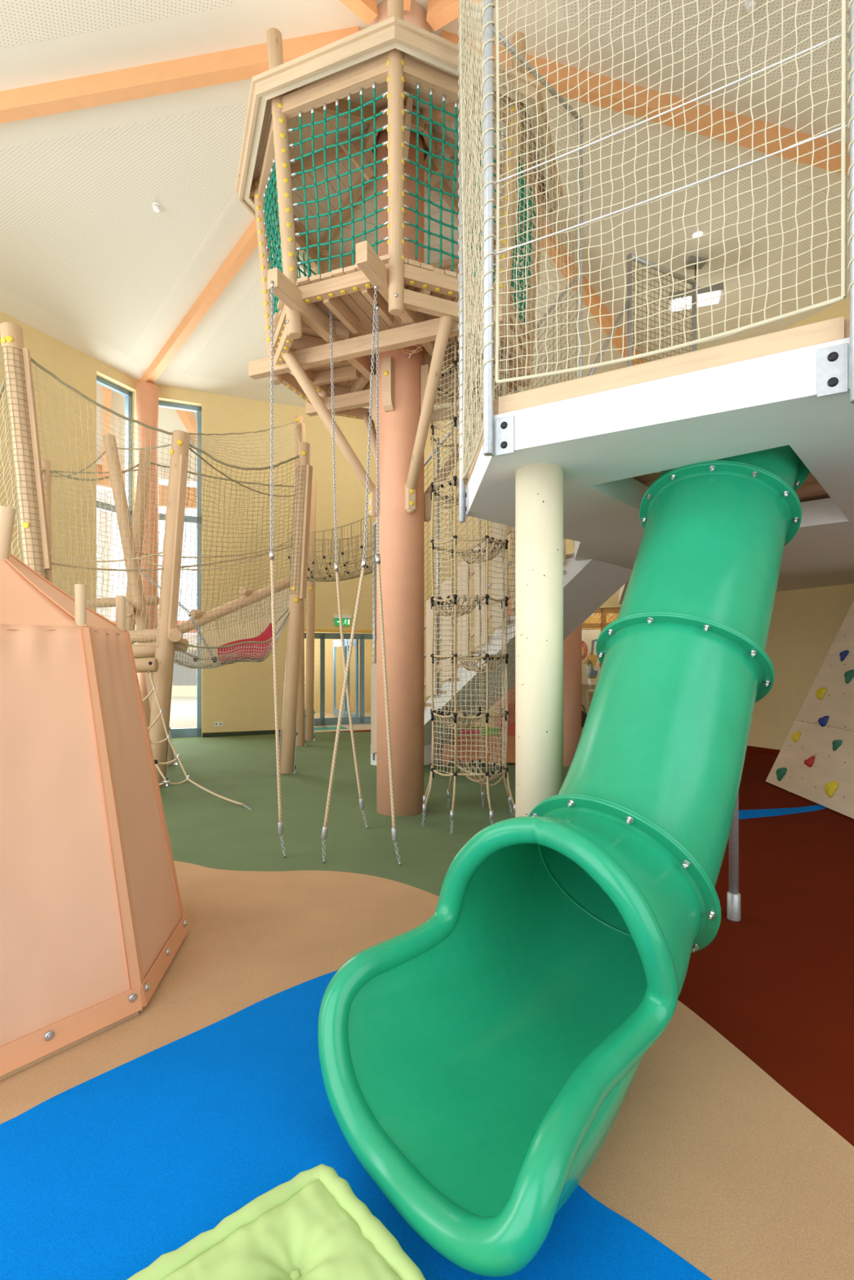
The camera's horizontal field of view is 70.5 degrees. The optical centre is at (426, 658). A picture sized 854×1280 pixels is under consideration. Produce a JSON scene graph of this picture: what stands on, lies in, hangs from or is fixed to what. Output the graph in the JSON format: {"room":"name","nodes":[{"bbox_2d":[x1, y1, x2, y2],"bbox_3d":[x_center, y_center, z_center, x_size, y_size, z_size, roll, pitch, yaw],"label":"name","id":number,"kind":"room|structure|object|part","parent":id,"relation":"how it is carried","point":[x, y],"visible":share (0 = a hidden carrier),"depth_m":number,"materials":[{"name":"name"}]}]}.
{"room":"indoor playground","nodes":[
{"label":"indoor playground","id":0,"kind":"room"},
{"bbox_2d":[0,311,138,644],"bbox_3d":[-6.908,-1.975,9.252,0.320,7.150,6.095,0,0,24],"label":"wall","id":1,"kind":"structure","parent":0,"point":[76,368],"depth_m":10.43,"materials":[{"name":"paint"}]},
{"bbox_2d":[96,375,132,596],"bbox_3d":[-5.995,-1.810,11.453,0.090,6.820,0.900,0,0,24],"label":"window","id":2,"kind":"structure","parent":1,"relation":"in","point":[128,395],"depth_m":11.78,"materials":[{"name":"clear glass"}]},
{"bbox_2d":[155,384,376,737],"bbox_3d":[-2.997,-1.975,13.095,5.972,7.150,0.320,0,0,-22],"label":"wall","id":3,"kind":"structure","parent":0,"point":[240,695],"depth_m":12.72,"materials":[{"name":"paint"}]},
{"bbox_2d":[158,400,201,737],"bbox_3d":[-5.104,-1.790,12.287,0.980,6.780,0.090,0,0,-22],"label":"window","id":4,"kind":"structure","parent":3,"relation":"in","point":[194,731],"depth_m":12.40,"materials":[{"name":"clear glass"}]},
{"bbox_2d":[213,721,222,726],"bbox_3d":[-4.277,1.341,12.397,0.164,0.085,0.014,0,0,-22],"label":"wall socket","id":5,"kind":"object","parent":3,"relation":"attached to","point":[220,723],"visible":1,"depth_m":12.40,"materials":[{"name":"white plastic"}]},
{"bbox_2d":[202,729,280,737],"bbox_3d":[-3.638,1.555,12.650,1.990,0.090,0.022,0,0,-22],"label":"baseboard","id":6,"kind":"structure","parent":3,"relation":"attached to","point":[269,731],"depth_m":12.53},
{"bbox_2d":[333,614,351,625],"bbox_3d":[-1.865,-0.853,13.337,0.380,0.225,0.080,0,0,-22],"label":"exit sign","id":7,"kind":"object","parent":3,"relation":"attached to","point":[346,620],"visible":0.88,"depth_m":13.34,"materials":[{"name":"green plastic"}]},
{"bbox_3d":[-1.868,-0.815,13.346,0.340,0.150,0.012,0,0,-22],"label":"sign panel","id":8,"kind":"part","parent":7,"relation":"part of","materials":[{"name":"green"}]},
{"bbox_2d":[304,631,376,712],"bbox_3d":[-2.729,0.150,15.727,5.000,2.900,4.320,0,0,-22],"label":"wall","id":9,"kind":"structure","parent":0,"point":[368,646],"depth_m":18.02,"materials":[{"name":"paint"}]},
{"bbox_2d":[304,632,376,725],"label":"door","id":10,"kind":"structure","parent":9,"relation":"in","point":[322,721],"depth_m":14.79,"materials":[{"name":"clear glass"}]},
{"bbox_2d":[304,628,376,632],"bbox_3d":[-1.612,-0.625,13.655,2.480,0.050,0.350,0,0,-22],"label":"trim","id":11,"kind":"structure","parent":9,"relation":"attached to","point":[315,629],"depth_m":13.38,"materials":[{"name":"wood"}]},
{"bbox_2d":[314,711,370,732],"bbox_3d":[-2.651,1.605,15.532,5.000,0.030,4.620,0,0,-22],"label":"floor tile","id":12,"kind":"structure","parent":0,"point":[363,726],"depth_m":14.27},
{"bbox_2d":[314,726,348,730],"bbox_3d":[-2.268,1.587,13.789,0.840,0.006,0.500,0,0,-22],"label":"doormat","id":13,"kind":"object","parent":12,"relation":"on","point":[328,727],"visible":0.69,"depth_m":13.72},
{"bbox_2d":[0,0,849,422],"bbox_3d":[-0.086,-6.067,6.406,15.118,1.424,15.367,0,0,-24],"label":"ceiling","id":14,"kind":"structure","parent":0,"point":[88,262],"depth_m":7.58,"materials":[{"name":"paint"}]},
{"bbox_2d":[152,202,161,212],"bbox_3d":[-3.593,-6.016,8.040,0.118,0.110,0.118,0,0,0],"label":"smoke detector","id":15,"kind":"object","parent":14,"relation":"attached to","point":[157,206],"visible":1,"depth_m":8.01,"materials":[{"name":"white plastic"}]},
{"bbox_2d":[0,26,359,124],"bbox_3d":[-4.304,-5.922,6.440,7.244,1.385,0.140,0,0,1],"label":"ceiling beam","id":16,"kind":"structure","parent":14,"relation":"attached to","point":[243,63],"depth_m":6.36,"materials":[{"name":"wood"}]},
{"bbox_2d":[138,217,257,383],"bbox_3d":[-3.076,-5.922,9.265,0.140,1.385,7.244,0,0,-44],"label":"ceiling beam","id":17,"kind":"structure","parent":14,"relation":"attached to","point":[247,243],"depth_m":9.71,"materials":[{"name":"wood"}]},
{"bbox_2d":[339,0,377,25],"bbox_3d":[-2.921,-5.922,3.332,0.140,1.385,7.244,0,0,41],"label":"ceiling beam","id":18,"kind":"structure","parent":14,"relation":"attached to","point":[366,10],"depth_m":5.95,"materials":[{"name":"wood"}]},
{"bbox_2d":[403,0,410,10],"bbox_3d":[0.141,-5.922,2.367,0.140,1.385,7.244,0,0,-6],"label":"ceiling beam","id":19,"kind":"structure","parent":14,"relation":"attached to","point":[406,3],"depth_m":5.92,"materials":[{"name":"wood"}]},
{"bbox_2d":[426,0,480,31],"bbox_3d":[2.870,-5.922,3.864,7.244,1.385,0.140,0,0,38],"label":"ceiling beam","id":20,"kind":"structure","parent":14,"relation":"attached to","point":[440,13],"depth_m":6.00,"materials":[{"name":"wood"}]},
{"bbox_2d":[542,221,644,365],"bbox_3d":[2.334,-5.922,9.431,0.140,1.385,7.244,0,0,40],"label":"ceiling beam","id":21,"kind":"structure","parent":14,"relation":"attached to","point":[606,321],"depth_m":9.74,"materials":[{"name":"wood"}]},
{"bbox_2d":[440,30,849,175],"bbox_3d":[3.719,-5.922,6.826,7.244,1.385,0.140,0,0,-6],"label":"ceiling beam","id":22,"kind":"structure","parent":14,"relation":"attached to","point":[771,134],"depth_m":6.68,"materials":[{"name":"wood"}]},
{"bbox_2d":[667,288,691,312],"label":"pendant lamp","id":23,"kind":"object","parent":14,"relation":"hanging from","point":[681,300],"depth_m":8.83,"materials":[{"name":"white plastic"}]},
{"bbox_3d":[3.758,-5.234,8.923,0.281,0.020,0.280,0,0,20],"label":"lamp panel","id":24,"kind":"part","parent":23,"relation":"part of","materials":[{"name":"white"}]},
{"bbox_2d":[683,255,707,279],"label":"pendant lamp","id":25,"kind":"object","parent":14,"relation":"hanging from","point":[691,260],"depth_m":8.83,"materials":[{"name":"black plastic"}]},
{"bbox_2d":[691,230,703,237],"bbox_3d":[3.752,-5.896,8.380,0.150,0.055,0.150,0,0,0],"label":"recessed light","id":26,"kind":"object","parent":14,"relation":"in","point":[695,233],"visible":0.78,"depth_m":8.35,"materials":[{"name":"white plastic"}]},
{"bbox_2d":[696,282,723,306],"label":"pendant lamp","id":27,"kind":"object","parent":14,"relation":"hanging from","point":[704,292],"depth_m":8.68,"materials":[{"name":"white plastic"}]},
{"bbox_3d":[4.096,-5.234,8.797,0.281,0.020,0.280,0,0,20],"label":"lamp panel","id":28,"kind":"part","parent":27,"relation":"part of","materials":[{"name":"white"}]},
{"bbox_2d":[744,0,757,13],"bbox_3d":[3.007,-6.074,5.600,0.118,0.110,0.118,0,0,0],"label":"smoke detector","id":29,"kind":"object","parent":14,"relation":"attached to","point":[748,4],"visible":0.85,"depth_m":5.59,"materials":[{"name":"white plastic"}]},
{"bbox_2d":[581,684,595,713],"bbox_3d":[3.825,0.100,13.678,3.660,3.000,1.520,0,0,20],"label":"wall","id":30,"kind":"structure","parent":0,"point":[584,687],"depth_m":14.44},
{"bbox_2d":[581,613,618,684],"bbox_3d":[3.833,-0.254,14.288,1.800,1.730,0.014,0,0,20],"label":"painted panel","id":31,"kind":"object","parent":30,"relation":"attached to","point":[590,663],"visible":0.27,"depth_m":14.27,"materials":[{"name":"paint"}]},
{"bbox_2d":[328,729,853,1146],"bbox_3d":[-0.091,1.750,6.405,14.638,0.300,14.880,0,0,-24],"label":"floor","id":32,"kind":"structure","parent":0,"point":[776,982],"depth_m":3.26,"materials":[{"name":"red rubber"}]},
{"bbox_2d":[0,732,853,1279],"bbox_3d":[-1.649,1.597,6.000,13.102,0.013,14.400,0,0,0],"label":"floor","id":33,"kind":"structure","parent":32,"relation":"on","point":[704,1152],"depth_m":2.16,"materials":[{"name":"rubber"}]},
{"bbox_2d":[0,505,187,1080],"bbox_3d":[-2.250,0.433,2.970,1.892,2.328,1.892,0,0,36],"label":"padded play structure","id":34,"kind":"object","parent":33,"relation":"on","point":[92,917],"visible":1,"depth_m":2.65,"materials":[{"name":"fabric"}]},
{"bbox_3d":[-1.993,-0.396,2.776,0.649,0.548,0.536,0,0,37],"label":"roof panel","id":35,"kind":"part","parent":34,"relation":"part of","materials":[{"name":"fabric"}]},
{"bbox_3d":[-1.628,0.710,2.502,0.293,1.711,0.765,0,0,37],"label":"panel","id":36,"kind":"part","parent":34,"relation":"part of","materials":[{"name":"fabric"}]},
{"bbox_3d":[-1.913,-0.396,3.060,0.680,0.548,0.531,0,0,0],"label":"roof panel","id":37,"kind":"part","parent":34,"relation":"part of","materials":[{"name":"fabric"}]},
{"bbox_3d":[-1.542,1.580,2.436,0.070,0.035,0.735,0,0,37],"label":"rail","id":38,"kind":"part","parent":34,"relation":"part of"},
{"bbox_3d":[-1.478,0.710,3.078,0.290,1.711,0.765,0,0,-8],"label":"panel","id":39,"kind":"part","parent":34,"relation":"part of","materials":[{"name":"fabric"}]},
{"bbox_2d":[135,382,158,733],"bbox_3d":[-5.400,-1.820,11.671,0.398,6.880,0.398,0,0,0],"label":"column","id":40,"kind":"structure","parent":33,"relation":"on","point":[146,393],"depth_m":11.51,"materials":[{"name":"wood"}]},
{"bbox_2d":[0,321,376,809],"bbox_3d":[-3.491,-1.418,9.129,4.756,6.065,6.125,0,0,17],"label":"rope climbing structure","id":41,"kind":"object","parent":33,"relation":"on","point":[33,478],"visible":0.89,"depth_m":8.04,"materials":[{"name":"brown wood"}]},
{"bbox_3d":[-4.050,-0.930,6.250,0.775,5.080,0.200,0,0,10],"label":"post","id":42,"kind":"part","parent":41,"relation":"part of","materials":[{"name":"wood"}]},
{"bbox_3d":[-5.675,-0.680,9.000,0.227,4.561,0.198,0,0,0],"label":"post","id":43,"kind":"part","parent":41,"relation":"part of","materials":[{"name":"wood"}]},
{"bbox_3d":[-5.060,-0.870,9.400,1.699,0.248,0.149,0,0,-7],"label":"log rail","id":44,"kind":"part","parent":41,"relation":"part of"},
{"bbox_3d":[-4.713,-0.850,9.623,0.730,4.917,0.179,0,0,16],"label":"post","id":45,"kind":"part","parent":41,"relation":"part of","materials":[{"name":"wood"}]},
{"bbox_3d":[-4.310,-0.859,9.057,1.011,4.947,0.282,0,0,0],"label":"post","id":46,"kind":"part","parent":41,"relation":"part of","materials":[{"name":"wood"}]},
{"bbox_3d":[-3.797,-0.087,7.675,1.113,0.291,0.189,0,0,-8],"label":"log rail","id":47,"kind":"part","parent":41,"relation":"part of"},
{"bbox_3d":[-3.664,-0.305,7.950,0.803,0.235,0.170,0,0,-7],"label":"log rail","id":48,"kind":"part","parent":41,"relation":"part of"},
{"bbox_3d":[-3.209,-0.584,7.490,0.631,4.388,0.228,0,0,20],"label":"post","id":49,"kind":"part","parent":41,"relation":"part of","materials":[{"name":"wood"}]},
{"bbox_3d":[-3.643,-0.634,8.511,1.582,1.471,0.286,0,0,23],"label":"chain","id":50,"kind":"part","parent":41,"relation":"part of","materials":[{"name":"metal"}]},
{"bbox_3d":[-3.335,-0.194,8.000,0.317,0.211,0.180,0,0,-42],"label":"log rail","id":51,"kind":"part","parent":41,"relation":"part of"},
{"bbox_3d":[-3.127,-0.788,9.502,1.977,1.058,0.170,0,0,-15],"label":"log rail","id":52,"kind":"part","parent":41,"relation":"part of","materials":[{"name":"wood"}]},
{"bbox_2d":[217,622,272,664],"bbox_3d":[-2.605,-0.238,8.746,0.793,0.636,0.847,0,0,-21],"label":"hammock","id":53,"kind":"object","parent":41,"relation":"on","point":[267,634],"visible":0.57,"depth_m":8.96,"materials":[{"name":"fabric"}]},
{"bbox_3d":[-1.842,-0.695,8.425,0.463,4.600,0.199,0,0,15],"label":"post","id":54,"kind":"part","parent":41,"relation":"part of","materials":[{"name":"wood"}]},
{"bbox_3d":[-2.345,-1.425,11.100,0.198,6.051,0.168,0,0,0],"label":"post","id":55,"kind":"part","parent":41,"relation":"part of","materials":[{"name":"wood"}]},
{"bbox_3d":[-2.275,-0.950,11.825,0.244,5.102,0.158,0,0,36],"label":"post","id":56,"kind":"part","parent":41,"relation":"part of","materials":[{"name":"wood"}]},
{"bbox_2d":[127,1164,425,1279],"bbox_3d":[-0.346,1.528,1.235,0.827,0.130,0.827,0,0,-41],"label":"floor cushion","id":57,"kind":"object","parent":33,"relation":"on","point":[312,1225],"visible":1,"depth_m":1.53,"materials":[{"name":"fabric"}]},
{"bbox_2d":[376,105,424,816],"bbox_3d":[-0.280,-2.065,6.370,0.500,7.370,0.500,0,0,0],"label":"column","id":58,"kind":"structure","parent":33,"relation":"on","point":[402,533],"depth_m":6.16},
{"bbox_2d":[235,0,564,521],"bbox_3d":[-0.280,-3.547,6.370,3.197,4.156,3.197,0,0,-24],"label":"treehouse","id":59,"kind":"object","parent":58,"relation":"attached to","point":[307,177],"visible":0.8,"depth_m":5.56,"materials":[{"name":"brown wood"}]},
{"bbox_3d":[-1.692,-4.180,6.345,0.340,2.569,0.134,0,0,0],"label":"post","id":60,"kind":"part","parent":59,"relation":"part of","materials":[{"name":"wood"}]},
{"bbox_2d":[269,280,285,857],"bbox_3d":[-1.220,-0.751,4.904,0.193,4.702,0.062,0,0,41],"label":"rope","id":61,"kind":"object","parent":59,"relation":"hanging from","point":[280,824],"visible":1,"depth_m":4.92,"materials":[{"name":"beige fabric"}]},
{"bbox_3d":[-1.269,-1.964,4.950,0.027,2.237,0.066,0,0,-8],"label":"chain","id":62,"kind":"part","parent":61,"relation":"part of","materials":[{"name":"metal"}]},
{"bbox_3d":[-1.163,1.500,4.872,0.058,0.179,0.028,0,0,33],"label":"chain","id":63,"kind":"part","parent":61,"relation":"part of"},
{"bbox_3d":[-1.395,-3.030,5.885,0.070,0.120,0.947,0,0,-24],"label":"foot rail","id":64,"kind":"part","parent":59,"relation":"part of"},
{"bbox_3d":[-1.261,-4.180,5.354,0.132,2.569,0.342,0,0,44],"label":"post","id":65,"kind":"part","parent":59,"relation":"part of","materials":[{"name":"wood"}]},
{"bbox_3d":[-1.412,-3.030,6.816,0.070,0.120,0.947,0,0,21],"label":"foot rail","id":66,"kind":"part","parent":59,"relation":"part of","materials":[{"name":"wood"}]},
{"bbox_3d":[-1.296,-4.180,7.351,0.342,2.569,0.132,0,0,44],"label":"post","id":67,"kind":"part","parent":59,"relation":"part of","materials":[{"name":"wood"}]},
{"bbox_2d":[328,310,368,828],"bbox_3d":[-0.742,-0.840,5.651,0.370,4.880,0.091,0,0,-24],"label":"rope","id":68,"kind":"object","parent":59,"relation":"hanging from","point":[335,564],"visible":0.98,"depth_m":5.63,"materials":[{"name":"beige fabric"}]},
{"bbox_3d":[-0.863,-2.055,5.585,0.028,2.412,0.108,0,0,32],"label":"chain","id":69,"kind":"part","parent":68,"relation":"part of","materials":[{"name":"metal"}]},
{"bbox_3d":[-0.592,1.500,5.699,0.062,0.177,0.028,0,0,18],"label":"chain","id":70,"kind":"part","parent":68,"relation":"part of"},
{"bbox_2d":[320,285,377,863],"bbox_3d":[-0.612,-0.759,4.872,0.502,4.719,0.071,0,0,-33],"label":"rope","id":71,"kind":"object","parent":59,"relation":"hanging from","point":[324,832],"visible":1,"depth_m":4.86,"materials":[{"name":"beige fabric"}]},
{"bbox_3d":[-0.809,1.501,4.743,0.024,0.178,0.050,0,0,-18],"label":"chain","id":72,"kind":"part","parent":71,"relation":"part of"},
{"bbox_3d":[-0.468,-1.939,4.969,0.028,2.323,0.155,0,0,40],"label":"chain","id":73,"kind":"part","parent":71,"relation":"part of","materials":[{"name":"metal"}]},
{"bbox_3d":[-0.765,-3.030,7.486,0.947,0.120,0.070,0,0,-24],"label":"foot rail","id":74,"kind":"part","parent":59,"relation":"part of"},
{"bbox_2d":[375,303,400,865],"bbox_3d":[-0.354,-0.747,4.970,0.090,4.693,0.664,0,0,-20],"label":"rope","id":75,"kind":"object","parent":59,"relation":"hanging from","point":[394,837],"visible":0.99,"depth_m":4.95,"materials":[{"name":"beige fabric"}]},
{"bbox_3d":[-0.421,-1.952,5.164,0.027,2.245,0.252,0,0,-6],"label":"chain","id":76,"kind":"part","parent":75,"relation":"part of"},
{"bbox_3d":[-0.233,1.501,4.700,0.027,0.177,0.074,0,0,-44],"label":"chain","id":77,"kind":"part","parent":75,"relation":"part of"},
{"bbox_3d":[-0.255,-4.180,4.958,0.134,2.569,0.340,0,0,0],"label":"post","id":78,"kind":"part","parent":59,"relation":"part of","materials":[{"name":"wood"}]},
{"bbox_3d":[-0.280,-4.925,6.370,2.624,0.070,2.624,0,0,-24],"label":"eave plate","id":79,"kind":"part","parent":59,"relation":"part of","materials":[{"name":"wood"}]},
{"bbox_3d":[0.205,-3.030,5.255,0.947,0.120,0.070,0,0,-24],"label":"foot rail","id":80,"kind":"part","parent":59,"relation":"part of","materials":[{"name":"wood"}]},
{"bbox_3d":[0.166,-3.030,7.502,0.947,0.120,0.070,0,0,21],"label":"foot rail","id":81,"kind":"part","parent":59,"relation":"part of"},
{"bbox_3d":[0.836,-3.030,6.855,0.070,0.120,0.947,0,0,-24],"label":"foot rail","id":82,"kind":"part","parent":59,"relation":"part of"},
{"bbox_3d":[0.736,-4.180,5.389,0.342,2.569,0.132,0,0,44],"label":"post","id":83,"kind":"part","parent":59,"relation":"part of","materials":[{"name":"wood"}]},
{"bbox_3d":[0.852,-3.030,5.924,0.070,0.120,0.947,0,0,21],"label":"foot rail","id":84,"kind":"part","parent":59,"relation":"part of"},
{"bbox_3d":[1.132,-4.180,6.395,0.340,2.569,0.134,0,0,0],"label":"post","id":85,"kind":"part","parent":59,"relation":"part of","materials":[{"name":"wood"}]},
{"bbox_2d":[368,0,431,32],"bbox_3d":[-0.280,-6.200,6.370,0.660,1.000,0.660,0,0,0],"label":"column","id":86,"kind":"structure","parent":58,"relation":"on","point":[416,15],"depth_m":6.10,"materials":[{"name":"wood"}]},
{"bbox_2d":[401,343,422,358],"bbox_3d":[-0.146,-3.117,6.088,0.217,0.141,0.113,0,0,0],"label":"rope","id":87,"kind":"object","parent":58,"relation":"attached to","point":[413,351],"visible":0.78,"depth_m":6.05,"materials":[{"name":"fabric"}]},
{"bbox_2d":[421,333,515,833],"bbox_3d":[0.472,-0.712,5.970,1.050,4.636,0.919,0,0,0],"label":"net","id":88,"kind":"object","parent":33,"relation":"on","point":[503,548],"visible":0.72,"depth_m":5.81,"materials":[{"name":"beige fabric"}]},
{"bbox_3d":[0.227,1.533,5.527,0.027,0.145,0.035,0,0,23],"label":"anchor chain","id":89,"kind":"part","parent":88,"relation":"part of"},
{"bbox_2d":[440,733,515,763],"bbox_3d":[0.806,1.365,9.325,1.170,0.410,0.450,0,0,0],"label":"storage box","id":90,"kind":"object","parent":33,"relation":"on","point":[511,739],"visible":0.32,"depth_m":9.10,"materials":[{"name":"brown wood"}]},
{"bbox_2d":[456,726,500,735],"bbox_3d":[0.781,1.104,9.224,0.680,0.108,0.192,0,0,0],"label":"plank","id":91,"kind":"object","parent":90,"relation":"on","point":[491,730],"visible":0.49,"depth_m":9.14,"materials":[{"name":"green"}]},
{"bbox_3d":[0.906,1.230,9.310,0.970,0.140,0.380,0,0,0],"label":"box lid","id":92,"kind":"part","parent":90,"relation":"part of","materials":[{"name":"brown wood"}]},
{"bbox_2d":[500,702,515,735],"bbox_3d":[1.261,0.919,9.275,0.240,0.478,0.290,0,0,0],"label":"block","id":93,"kind":"object","parent":90,"relation":"on","point":[511,728],"visible":0.36,"depth_m":9.14,"materials":[{"name":"wood"}]},
{"bbox_2d":[370,276,631,765],"bbox_3d":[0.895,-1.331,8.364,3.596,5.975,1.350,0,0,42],"label":"wall","id":94,"kind":"structure","parent":33,"relation":"on","point":[588,584],"depth_m":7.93,"materials":[{"name":"white paint"}]},
{"bbox_3d":[-0.790,-0.240,9.078,0.046,3.520,0.046,0,0,0],"label":"handrail post","id":95,"kind":"part","parent":94,"relation":"part of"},
{"bbox_3d":[0.149,-1.249,8.225,0.046,3.501,0.046,0,0,0],"label":"handrail post","id":96,"kind":"part","parent":94,"relation":"part of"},
{"bbox_3d":[0.669,-0.795,8.063,3.197,2.577,0.040,0,0,42],"label":"handrail","id":97,"kind":"part","parent":94,"relation":"part of","materials":[{"name":"wood"}]},
{"bbox_3d":[0.488,-1.031,7.890,3.399,2.751,0.030,0,0,42],"label":"board rail","id":98,"kind":"part","parent":94,"relation":"part of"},
{"bbox_3d":[0.450,-3.150,7.952,3.374,2.336,0.044,0,0,42],"label":"rail","id":99,"kind":"part","parent":94,"relation":"part of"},
{"bbox_3d":[0.488,-0.231,7.890,2.537,2.751,2.307,0,0,0],"label":"board rail","id":100,"kind":"part","parent":94,"relation":"part of","materials":[{"name":"wood"}]},
{"bbox_2d":[581,608,620,666],"bbox_3d":[3.461,0.270,12.747,2.000,2.660,0.120,0,0,20],"label":"window","id":101,"kind":"structure","parent":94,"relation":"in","point":[602,611],"depth_m":12.61,"materials":[{"name":"brown wood"}]},
{"bbox_2d":[494,588,515,727],"bbox_3d":[1.320,0.250,9.850,0.440,2.740,0.440,0,0,0],"label":"column","id":102,"kind":"structure","parent":33,"relation":"on","point":[510,691],"depth_m":9.64,"materials":[{"name":"paint"}]},
{"bbox_2d":[317,444,809,1277],"bbox_3d":[1.133,-0.228,3.040,1.005,3.656,3.764,0,0,43],"label":"slide","id":103,"kind":"object","parent":33,"relation":"on","point":[477,1059],"visible":0.89,"depth_m":2.48,"materials":[{"name":"green plastic"}]},
{"bbox_3d":[1.885,0.540,3.715,0.075,2.120,0.075,0,0,0],"label":"support post","id":104,"kind":"part","parent":103,"relation":"part of","materials":[{"name":"metal"}]},
{"bbox_2d":[563,624,581,766],"bbox_3d":[2.080,0.250,9.220,0.540,2.740,0.540,0,0,0],"label":"column","id":105,"kind":"structure","parent":33,"relation":"on","point":[572,643],"depth_m":8.96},
{"bbox_2d":[515,462,563,817],"bbox_3d":[0.662,0.250,3.570,0.277,2.740,0.277,0,0,0],"label":"column","id":106,"kind":"structure","parent":32,"relation":"on","point":[539,487],"depth_m":3.45,"materials":[{"name":"beige concrete"}]},
{"bbox_2d":[466,337,853,604],"bbox_3d":[3.779,-1.215,7.388,6.942,0.210,9.825,0,0,0],"label":"gallery slab","id":107,"kind":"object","parent":106,"relation":"on","point":[601,441],"visible":0.64,"depth_m":3.18,"materials":[{"name":"white paint"}]},
{"bbox_2d":[587,253,696,375],"bbox_3d":[2.376,-2.975,6.833,2.168,3.309,0.254,0,0,-38],"label":"frame","id":108,"kind":"object","parent":107,"relation":"on","point":[628,304],"visible":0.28,"depth_m":7.05,"materials":[{"name":"metal"}]},
{"bbox_3d":[1.945,-3.420,6.500,0.043,1.328,1.091,0,0,41],"label":"handrail","id":109,"kind":"part","parent":108,"relation":"part of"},
{"bbox_3d":[2.310,-2.960,6.900,0.058,3.280,0.058,0,0,0],"label":"post","id":110,"kind":"part","parent":108,"relation":"part of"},
{"bbox_3d":[2.790,-4.600,7.150,1.082,0.059,0.059,0,0,-28],"label":"rail","id":111,"kind":"part","parent":108,"relation":"part of","materials":[{"name":"metal"}]},
{"bbox_3d":[3.270,-2.960,7.400,0.058,3.280,0.058,0,0,0],"label":"post","id":112,"kind":"part","parent":108,"relation":"part of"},
{"bbox_2d":[457,0,853,522],"bbox_3d":[1.328,-3.095,3.847,2.385,4.101,3.079,0,0,-34],"label":"netting","id":113,"kind":"object","parent":107,"relation":"on","point":[832,362],"visible":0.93,"depth_m":3.06,"materials":[{"name":"fabric"}]},
{"bbox_3d":[0.273,-3.100,4.687,0.050,4.080,0.050,0,0,0],"label":"post","id":114,"kind":"part","parent":113,"relation":"part of","materials":[{"name":"metal"}]},
{"bbox_3d":[0.330,-3.120,3.257,0.054,4.040,0.054,0,0,0],"label":"post","id":115,"kind":"part","parent":113,"relation":"part of","materials":[{"name":"metal"}]},
{"bbox_3d":[0.864,-5.120,5.213,1.583,0.042,0.041,0,0,-42],"label":"rail","id":116,"kind":"part","parent":113,"relation":"part of","materials":[{"name":"metal"}]},
{"bbox_3d":[1.455,-3.230,5.740,0.048,3.820,0.048,0,0,0],"label":"post","id":117,"kind":"part","parent":113,"relation":"part of","materials":[{"name":"metal"}]},
{"bbox_3d":[1.742,-3.090,2.440,0.060,4.100,0.060,0,0,0],"label":"post","id":118,"kind":"part","parent":113,"relation":"part of","materials":[{"name":"metal"}]},
{"bbox_2d":[632,471,830,502],"bbox_3d":[2.291,-1.353,4.457,1.600,0.075,3.117,0,0,42],"label":"deck","id":119,"kind":"object","parent":107,"relation":"on","point":[811,489],"visible":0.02,"depth_m":4.71,"materials":[{"name":"wood"}]},
{"bbox_2d":[765,600,853,818],"bbox_3d":[4.723,0.384,6.246,0.985,2.466,3.015,0,0,5],"label":"wall","id":120,"kind":"structure","parent":32,"relation":"on","point":[815,762],"depth_m":6.99,"materials":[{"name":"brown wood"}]},
{"bbox_3d":[4.405,1.179,6.412,0.322,0.816,2.738,0,0,5],"label":"panel","id":121,"kind":"part","parent":120,"relation":"part of","materials":[{"name":"brown wood"}]},
{"bbox_3d":[4.692,0.369,6.249,0.322,0.816,2.738,0,0,5],"label":"panel","id":122,"kind":"part","parent":120,"relation":"part of","materials":[{"name":"brown wood"}]},
{"bbox_3d":[4.978,-0.441,6.085,0.322,0.816,2.738,0,0,5],"label":"panel","id":123,"kind":"part","parent":120,"relation":"part of","materials":[{"name":"paint"}]},
{"bbox_2d":[746,297,853,750],"bbox_3d":[6.146,-1.975,9.787,0.320,7.150,5.848,0,0,-28],"label":"wall","id":124,"kind":"structure","parent":0,"point":[805,624],"depth_m":9.77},
{"bbox_2d":[746,745,780,755],"bbox_3d":[5.994,1.555,9.706,0.022,0.090,5.608,0,0,-28],"label":"baseboard","id":125,"kind":"structure","parent":124,"relation":"attached to","point":[758,749],"depth_m":10.25,"materials":[{"name":"red carpet"}]},
{"bbox_3d":[3.871,1.623,13.714,3.966,0.055,2.841,0,0,0],"label":"floor","id":126,"kind":"structure","parent":0,"visible":0},
{"bbox_2d":[581,704,586,727],"bbox_3d":[3.557,1.320,13.937,0.320,0.534,0.192,0,0,0],"label":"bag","id":127,"kind":"object","parent":126,"relation":"on","point":[584,715],"visible":0.36,"depth_m":13.86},
{"bbox_2d":[586,688,594,714],"bbox_3d":[4.026,1.160,14.052,0.590,0.880,0.340,0,0,20],"label":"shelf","id":128,"kind":"object","parent":126,"relation":"on","point":[588,691],"visible":0.27,"depth_m":13.99,"materials":[{"name":"wood"}]},
{"label":"outside","id":129,"kind":"structure","parent":0,"visible":0},
{"bbox_2d":[168,699,196,728],"bbox_3d":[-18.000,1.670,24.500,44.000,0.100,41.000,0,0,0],"label":"terrace","id":130,"kind":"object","parent":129,"point":[183,714],"depth_m":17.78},
{"bbox_2d":[96,382,196,621],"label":"window","id":131,"kind":"structure","parent":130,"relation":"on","point":[170,420],"depth_m":15.30,"materials":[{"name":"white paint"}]},
{"bbox_2d":[111,620,196,699],"bbox_3d":[-13.000,-0.040,26.750,15.000,3.320,6.500,0,0,0],"label":"house","id":132,"kind":"structure","parent":130,"relation":"on","point":[184,678],"depth_m":23.88,"materials":[{"name":"white paint"}]}
]}

